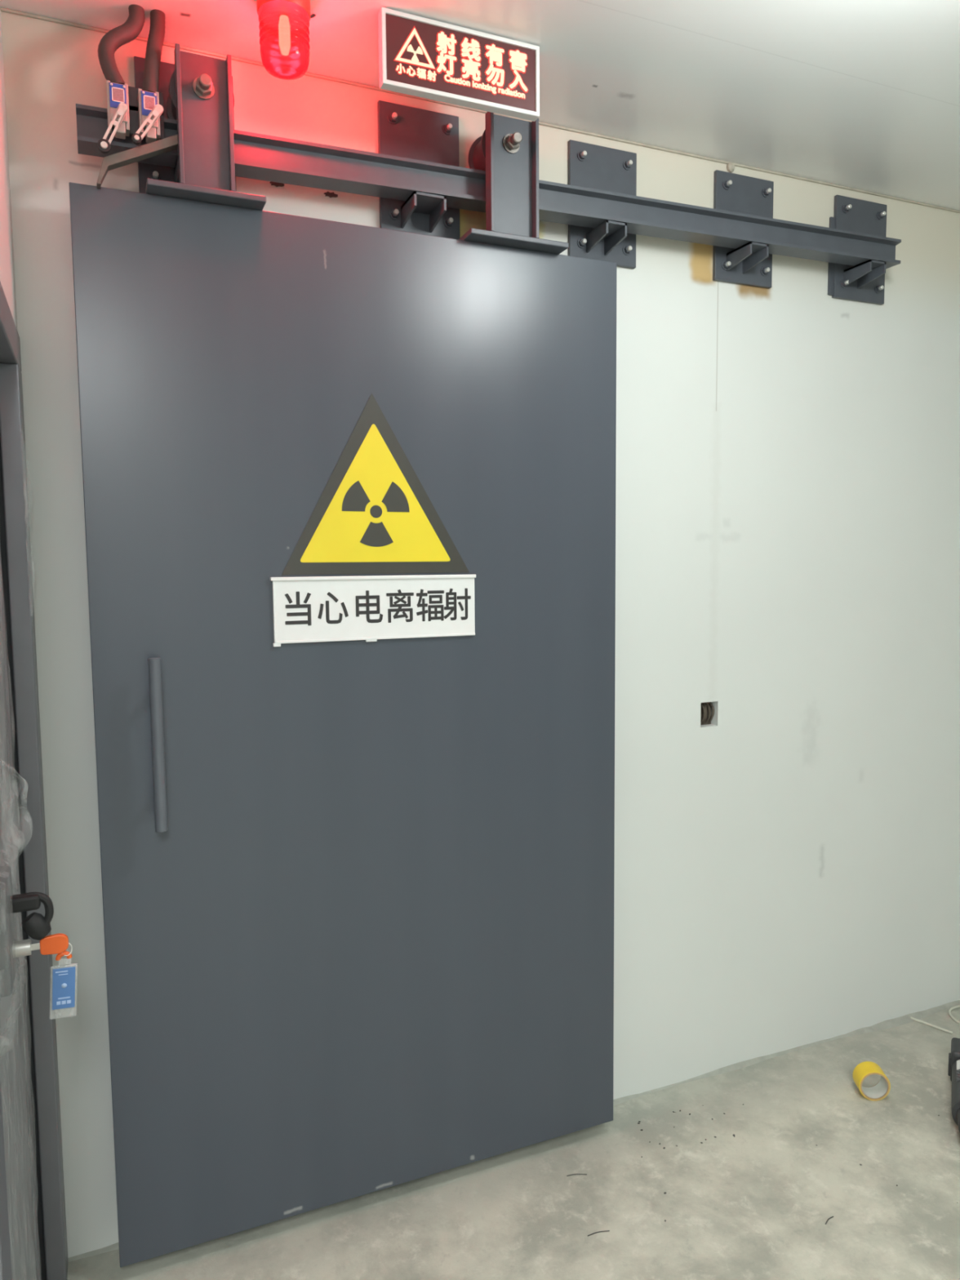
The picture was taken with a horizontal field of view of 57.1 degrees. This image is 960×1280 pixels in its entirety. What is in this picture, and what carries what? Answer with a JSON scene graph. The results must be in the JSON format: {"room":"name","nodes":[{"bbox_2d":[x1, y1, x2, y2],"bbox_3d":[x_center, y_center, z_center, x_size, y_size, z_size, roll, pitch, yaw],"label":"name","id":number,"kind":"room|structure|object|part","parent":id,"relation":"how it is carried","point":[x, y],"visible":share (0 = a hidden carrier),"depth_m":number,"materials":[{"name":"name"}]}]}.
{"room":"radiation room entrance","nodes":[
{"label":"radiation room entrance","id":0,"kind":"room"},
{"bbox_2d":[0,5,17,330],"bbox_3d":[-0.783,0.109,1.317,0.152,2.596,1.040,-3,5,-23],"label":"wall","id":1,"kind":"structure","parent":0,"point":[7,281],"depth_m":1.64,"materials":[{"name":"white paint"}]},
{"bbox_2d":[0,281,68,1279],"bbox_3d":[-0.765,0.417,1.360,0.192,1.975,1.019,-3,5,-23],"label":"door","id":2,"kind":"structure","parent":1,"relation":"in","point":[33,1177],"depth_m":1.72,"materials":[{"name":"grey metal"}]},
{"bbox_3d":[-0.748,0.453,1.376,0.030,0.180,0.090,-3,5,-23],"label":"lock plate","id":3,"kind":"part","parent":2,"relation":"part of","materials":[{"name":"grey paint"}]},
{"bbox_2d":[0,484,32,1279],"bbox_3d":[-0.767,0.455,1.424,0.057,1.860,0.812,-2,5,-19],"label":"plastic film","id":4,"kind":"object","parent":2,"relation":"attached to","point":[12,830],"visible":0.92,"depth_m":1.56,"materials":[{"name":"white"}]},
{"bbox_3d":[-0.710,0.438,1.397,0.063,0.079,0.033,-3,5,-23],"label":"pull handle","id":5,"kind":"part","parent":2,"relation":"part of","materials":[{"name":"black metal"}]},
{"bbox_2d":[31,933,72,955],"bbox_3d":[-0.690,0.491,1.410,0.069,0.038,0.009,-3,5,-23],"label":"key","id":6,"kind":"object","parent":2,"relation":"attached to","point":[55,944],"visible":1,"depth_m":1.41,"materials":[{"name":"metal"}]},
{"bbox_3d":[-0.710,0.488,1.401,0.024,0.010,0.002,-3,5,-23],"label":"blade","id":7,"kind":"part","parent":6,"relation":"part of","materials":[{"name":"metal"}]},
{"bbox_2d":[52,951,75,1009],"bbox_3d":[-0.672,0.557,1.423,0.044,0.111,0.010,-3,5,-23],"label":"tag","id":8,"kind":"object","parent":6,"relation":"hanging from","point":[64,979],"visible":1,"depth_m":1.42,"materials":[{"name":"blue plastic"}]},
{"bbox_2d":[0,0,959,210],"bbox_3d":[1.180,-1.159,0.117,7.400,0.100,4.800,-3,5,-23],"label":"ceiling","id":9,"kind":"structure","parent":0,"point":[863,95],"depth_m":1.91,"materials":[{"name":"white paint"}]},
{"bbox_2d":[97,4,145,84],"bbox_3d":[-0.684,-1.139,1.694,0.047,0.178,0.096,4,7,42],"label":"conduit","id":10,"kind":"object","parent":9,"relation":"hanging from","point":[122,34],"visible":0.98,"depth_m":1.68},
{"bbox_2d":[142,8,165,93],"bbox_3d":[-0.635,-1.141,1.718,0.029,0.179,0.072,0,5,7],"label":"conduit","id":11,"kind":"object","parent":9,"relation":"hanging from","point":[157,17],"visible":0.98,"depth_m":1.71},
{"bbox_2d":[256,0,315,55],"bbox_3d":[-0.363,-1.161,1.689,0.122,0.144,0.100,-3,5,-23],"label":"beacon","id":12,"kind":"object","parent":9,"relation":"hanging from","point":[286,16],"visible":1,"depth_m":1.68,"materials":[{"name":"red plastic"}]},
{"bbox_3d":[-0.373,-1.155,1.685,0.022,0.069,0.022,-3,5,-23],"label":"bulb","id":13,"kind":"part","parent":12,"relation":"part of","materials":[{"name":"orange"}]},
{"bbox_2d":[377,7,539,121],"bbox_3d":[-0.040,-1.170,1.802,0.344,0.144,0.037,-3,5,-23],"label":"led sign","id":14,"kind":"object","parent":9,"relation":"attached to","point":[419,56],"visible":1,"depth_m":1.78,"materials":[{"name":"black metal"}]},
{"bbox_2d":[0,10,959,1257],"bbox_3d":[0.263,0.008,2.383,7.400,2.596,0.100,-3,5,-23],"label":"wall","id":15,"kind":"structure","parent":0,"point":[787,864],"depth_m":2.52,"materials":[{"name":"white paint"}]},
{"bbox_2d":[269,182,284,186],"bbox_3d":[-0.446,-1.003,1.938,0.032,0.013,0.002,-3,5,-23],"label":"screw hole","id":16,"kind":"object","parent":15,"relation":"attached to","point":[277,184],"visible":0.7,"depth_m":1.94,"materials":[{"name":"black"}]},
{"bbox_2d":[324,191,337,197],"bbox_3d":[-0.336,-1.003,1.985,0.032,0.013,0.002,-3,5,-23],"label":"screw hole","id":17,"kind":"object","parent":15,"relation":"attached to","point":[327,193],"visible":1,"depth_m":1.99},
{"bbox_2d":[0,7,959,213],"bbox_3d":[1.325,-1.327,2.675,4.908,0.006,0.006,-3,5,-23],"label":"trim","id":18,"kind":"structure","parent":15,"relation":"attached to","point":[5,10],"depth_m":2.06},
{"bbox_2d":[75,56,901,304],"bbox_3d":[0.220,-1.100,2.154,2.198,0.286,0.118,-3,5,-23],"label":"door track","id":19,"kind":"object","parent":15,"relation":"attached to","point":[418,179],"visible":0.8,"depth_m":2.14,"materials":[{"name":"grey metal"}]},
{"bbox_2d":[97,80,129,153],"bbox_3d":[-0.696,-0.987,1.673,0.059,0.140,0.054,-3,5,-23],"label":"switch","id":20,"kind":"object","parent":19,"relation":"attached to","point":[117,97],"visible":1,"depth_m":1.67,"materials":[{"name":"white plastic"}]},
{"bbox_3d":[-0.687,-0.970,1.659,0.048,0.082,0.004,-3,5,-23],"label":"lever arm","id":21,"kind":"part","parent":20,"relation":"part of","materials":[{"name":"metal"}]},
{"bbox_3d":[-0.684,-1.028,1.667,0.029,0.044,0.001,-3,5,-23],"label":"label plate","id":22,"kind":"part","parent":20,"relation":"part of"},
{"bbox_2d":[112,88,124,102],"bbox_3d":[-0.684,-1.030,1.666,0.019,0.022,0.001,-3,5,-23],"label":"print","id":23,"kind":"object","parent":20,"relation":"on","point":[117,93],"depth_m":1.67},
{"bbox_2d":[132,88,163,145],"bbox_3d":[-0.640,-1.000,1.696,0.059,0.110,0.054,-3,5,-23],"label":"switch","id":24,"kind":"object","parent":19,"relation":"attached to","point":[149,108],"visible":0.98,"depth_m":1.69,"materials":[{"name":"white plastic"}]},
{"bbox_3d":[-0.633,-1.027,1.689,0.028,0.044,0.001,-3,5,-23],"label":"label plate","id":25,"kind":"part","parent":24,"relation":"part of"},
{"bbox_3d":[-0.631,-0.988,1.681,0.053,0.070,0.004,-3,5,-23],"label":"lever arm","id":26,"kind":"part","parent":24,"relation":"part of","materials":[{"name":"metal"}]},
{"bbox_2d":[144,96,155,109],"bbox_3d":[-0.633,-1.029,1.688,0.018,0.022,0.001,-3,5,-23],"label":"print","id":27,"kind":"object","parent":24,"relation":"on","point":[149,101],"depth_m":1.69},
{"bbox_3d":[-0.617,-1.060,1.854,0.196,0.274,0.012,-3,5,-23],"label":"mounting plate","id":28,"kind":"part","parent":19,"relation":"part of","materials":[{"name":"grey metal"}]},
{"bbox_2d":[69,43,616,1267],"bbox_3d":[-0.217,0.062,1.997,1.211,2.480,0.153,-3,5,-23],"label":"sliding door","id":29,"kind":"structure","parent":19,"relation":"hanging from","point":[357,895],"depth_m":1.96,"materials":[{"name":"grey paint"}]},
{"bbox_3d":[-0.641,0.210,1.755,0.024,0.349,0.024,-3,5,-23],"label":"door handle","id":30,"kind":"part","parent":29,"relation":"part of","materials":[{"name":"paint"}]},
{"bbox_3d":[-0.554,-0.886,1.777,0.225,0.012,0.107,-3,5,-23],"label":"ledge plate","id":31,"kind":"part","parent":29,"relation":"part of","materials":[{"name":"grey metal"}]},
{"bbox_2d":[270,574,475,646],"bbox_3d":[-0.227,-0.069,1.967,0.472,0.148,0.011,-3,5,-23],"label":"sign","id":32,"kind":"object","parent":29,"relation":"attached to","point":[369,608],"visible":1,"depth_m":1.96,"materials":[{"name":"white plastic"}]},
{"bbox_2d":[281,393,469,574],"bbox_3d":[-0.225,-0.344,1.950,0.434,0.394,0.004,-3,5,-23],"label":"warning sign","id":33,"kind":"object","parent":29,"relation":"attached to","point":[373,514],"visible":1,"depth_m":1.95,"materials":[{"name":"yellow plastic"}]},
{"bbox_3d":[0.072,-0.914,2.045,0.246,0.012,0.107,-3,5,-23],"label":"ledge plate","id":34,"kind":"part","parent":29,"relation":"part of","materials":[{"name":"grey metal"}]},
{"bbox_3d":[-0.141,-1.088,2.057,0.196,0.286,0.012,-3,5,-23],"label":"mounting plate","id":35,"kind":"part","parent":19,"relation":"part of","materials":[{"name":"grey metal"}]},
{"bbox_3d":[0.205,-1.051,2.128,2.147,0.099,0.062,-3,5,-23],"label":"rail","id":36,"kind":"part","parent":19,"relation":"part of","materials":[{"name":"grey metal"}]},
{"bbox_3d":[0.313,-1.109,2.252,0.196,0.286,0.012,-3,5,-23],"label":"mounting plate","id":37,"kind":"part","parent":19,"relation":"part of","materials":[{"name":"grey metal"}]},
{"bbox_3d":[0.725,-1.128,2.428,0.196,0.286,0.012,-3,5,-23],"label":"mounting plate","id":38,"kind":"part","parent":19,"relation":"part of","materials":[{"name":"grey metal"}]},
{"bbox_3d":[1.065,-1.116,2.579,0.116,0.218,0.007,-3,5,-23],"label":"backing plate","id":39,"kind":"part","parent":19,"relation":"part of","materials":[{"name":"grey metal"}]},
{"bbox_3d":[1.118,-1.146,2.596,0.196,0.286,0.012,-3,5,-23],"label":"mounting plate","id":40,"kind":"part","parent":19,"relation":"part of","materials":[{"name":"grey metal"}]},
{"bbox_2d":[67,1000,959,1262],"bbox_3d":[1.354,1.252,2.881,4.908,0.018,0.041,-3,5,-23],"label":"baseboard","id":41,"kind":"structure","parent":15,"relation":"attached to","point":[906,1019],"depth_m":2.71,"materials":[{"name":"grey"}]},
{"bbox_2d":[700,702,714,724],"bbox_3d":[0.646,0.210,2.532,0.059,0.070,0.028,-3,5,-23],"label":"cable","id":42,"kind":"object","parent":15,"relation":"attached to","point":[706,717],"visible":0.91,"depth_m":2.54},
{"bbox_2d":[726,162,734,172],"bbox_3d":[0.683,-1.286,2.397,0.026,0.025,0.012,-4,6,-38],"label":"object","id":43,"kind":"object","parent":15,"relation":"attached to","point":[731,166],"visible":1,"depth_m":2.39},
{"bbox_2d":[66,1004,959,1279],"bbox_3d":[1.205,1.528,0.347,7.400,0.100,4.800,-3,5,-23],"label":"floor","id":44,"kind":"structure","parent":0,"point":[757,1203],"depth_m":2.09,"materials":[{"name":"concrete"}]},
{"bbox_2d":[586,1230,609,1235],"bbox_3d":[0.268,1.343,1.997,0.054,0.002,0.005,-2,5,-16],"label":"scrap","id":45,"kind":"object","parent":44,"relation":"on","point":[606,1230],"visible":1,"depth_m":2.00,"materials":[{"name":"grey"}]},
{"bbox_2d":[637,1103,957,1222],"bbox_3d":[0.778,1.326,2.145,1.201,0.003,0.735,-3,5,-23],"label":"debris","id":46,"kind":"object","parent":44,"relation":"on","point":[664,1193],"depth_m":2.33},
{"bbox_2d":[852,1061,890,1100],"bbox_3d":[1.110,1.251,2.501,0.085,0.085,0.055,0,5,4],"label":"tape roll","id":47,"kind":"object","parent":44,"relation":"on","point":[880,1091],"visible":1,"depth_m":2.49,"materials":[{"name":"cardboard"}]},
{"bbox_2d":[910,1017,952,1033],"bbox_3d":[1.469,1.255,2.870,0.008,0.008,0.129,-5,7,-42],"label":"cable offcut","id":48,"kind":"object","parent":44,"relation":"on","point":[912,1018],"visible":1,"depth_m":2.87,"materials":[{"name":"white plastic"}]},
{"bbox_2d":[947,1037,959,1133],"bbox_3d":[1.346,1.245,2.426,0.380,0.102,0.318,-3,5,-23],"label":"power tool","id":49,"kind":"object","parent":44,"relation":"on","point":[953,1064],"visible":1,"depth_m":2.46,"materials":[{"name":"plastic"}]},
{"bbox_2d":[947,1004,959,1024],"bbox_3d":[1.661,1.248,2.920,0.204,0.009,0.163,0,5,2],"label":"cable loop","id":50,"kind":"object","parent":44,"relation":"on","point":[958,1006],"visible":1,"depth_m":2.94,"materials":[{"name":"white plastic"}]}
]}

